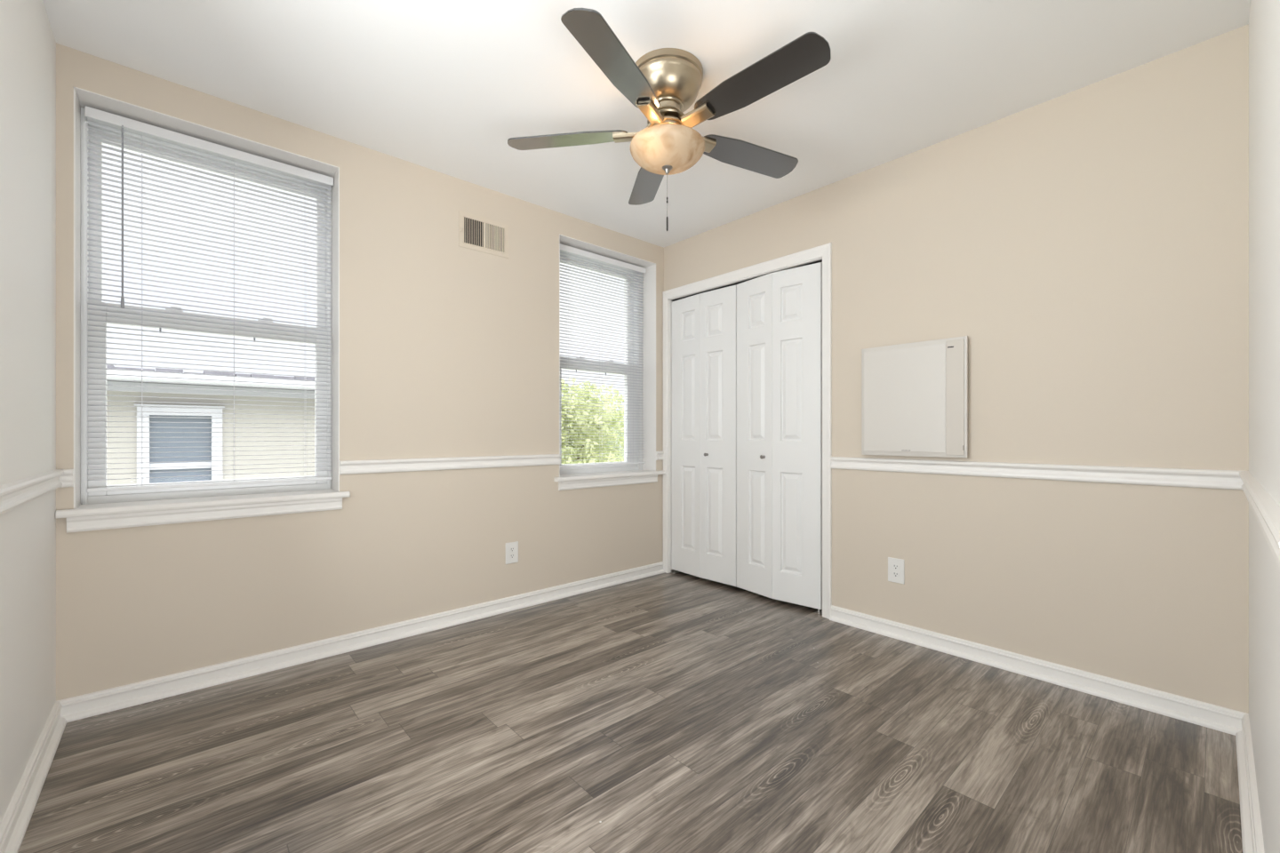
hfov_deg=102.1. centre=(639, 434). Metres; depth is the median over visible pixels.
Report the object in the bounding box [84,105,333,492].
window blind
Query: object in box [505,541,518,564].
wall outlet
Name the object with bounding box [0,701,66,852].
baseboard
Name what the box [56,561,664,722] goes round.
baseboard
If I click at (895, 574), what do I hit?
receptacle
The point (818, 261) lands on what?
door track
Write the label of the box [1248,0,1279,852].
wall
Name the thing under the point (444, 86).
ceiling
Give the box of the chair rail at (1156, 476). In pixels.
[830,456,1243,490]
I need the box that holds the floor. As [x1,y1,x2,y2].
[17,570,1242,852]
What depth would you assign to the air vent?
2.94 m
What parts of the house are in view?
pane, pane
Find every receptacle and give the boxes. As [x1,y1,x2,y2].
[892,564,899,569]
[892,571,899,577]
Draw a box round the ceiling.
[42,0,1250,247]
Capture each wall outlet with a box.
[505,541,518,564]
[888,557,904,584]
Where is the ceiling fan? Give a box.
[507,8,831,231]
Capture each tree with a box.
[561,378,623,463]
[561,392,623,462]
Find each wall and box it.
[0,0,55,824]
[56,42,663,701]
[664,24,1248,713]
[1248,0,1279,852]
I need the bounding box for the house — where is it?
[106,364,314,485]
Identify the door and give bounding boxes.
[672,284,736,586]
[736,262,822,611]
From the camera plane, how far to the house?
6.71 m
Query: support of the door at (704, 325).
in the wall at (1088, 245)
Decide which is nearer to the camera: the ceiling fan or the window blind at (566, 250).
the ceiling fan
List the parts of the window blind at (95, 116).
ladder cord, head rail, rail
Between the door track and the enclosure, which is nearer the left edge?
the door track
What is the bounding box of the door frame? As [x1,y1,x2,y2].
[662,242,831,619]
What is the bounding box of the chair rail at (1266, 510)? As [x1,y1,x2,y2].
[1239,471,1279,568]
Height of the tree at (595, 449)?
5.777 m
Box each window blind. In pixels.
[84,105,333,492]
[560,243,646,468]
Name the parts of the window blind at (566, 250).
ladder cord, rail, head rail, ladder cord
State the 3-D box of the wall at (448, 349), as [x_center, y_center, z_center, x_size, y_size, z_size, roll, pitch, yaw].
[-1.059,-0.185,2.990,3.357,2.440,0.300,0,0,-42]
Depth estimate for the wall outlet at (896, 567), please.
2.63 m
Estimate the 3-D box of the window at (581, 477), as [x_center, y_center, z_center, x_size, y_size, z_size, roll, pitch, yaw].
[-0.252,-0.455,3.656,0.964,1.626,0.286,0,0,-42]
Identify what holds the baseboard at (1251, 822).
attached to the wall at (1264, 19)
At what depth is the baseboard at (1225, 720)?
2.14 m
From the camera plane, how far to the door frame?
3.01 m
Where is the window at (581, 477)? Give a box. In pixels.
[553,233,665,490]
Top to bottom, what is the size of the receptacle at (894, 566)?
0.025 m
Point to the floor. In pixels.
(681, 712)
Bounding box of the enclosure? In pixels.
[861,336,967,457]
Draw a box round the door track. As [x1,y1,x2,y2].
[672,259,822,301]
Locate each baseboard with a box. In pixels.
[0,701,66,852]
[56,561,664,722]
[829,605,1246,735]
[1235,713,1264,852]
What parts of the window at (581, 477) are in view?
sash, sash, frame, sill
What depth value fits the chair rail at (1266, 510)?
0.95 m
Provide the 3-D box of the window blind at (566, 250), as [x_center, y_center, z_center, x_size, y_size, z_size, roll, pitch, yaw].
[-0.272,-0.514,3.640,0.823,1.474,0.066,0,0,-42]
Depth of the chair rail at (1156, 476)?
2.14 m
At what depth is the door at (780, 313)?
3.14 m
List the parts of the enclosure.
lid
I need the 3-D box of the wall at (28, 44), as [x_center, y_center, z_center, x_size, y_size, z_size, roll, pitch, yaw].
[-1.159,-0.185,0.700,0.150,2.440,2.976,0,0,-42]
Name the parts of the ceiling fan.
blade, blade, blade, pull chain, lamp shade, blade, blade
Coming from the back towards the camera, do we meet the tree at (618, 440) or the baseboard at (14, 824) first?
the tree at (618, 440)
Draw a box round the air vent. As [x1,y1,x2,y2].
[458,210,508,258]
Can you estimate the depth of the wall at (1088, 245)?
2.12 m

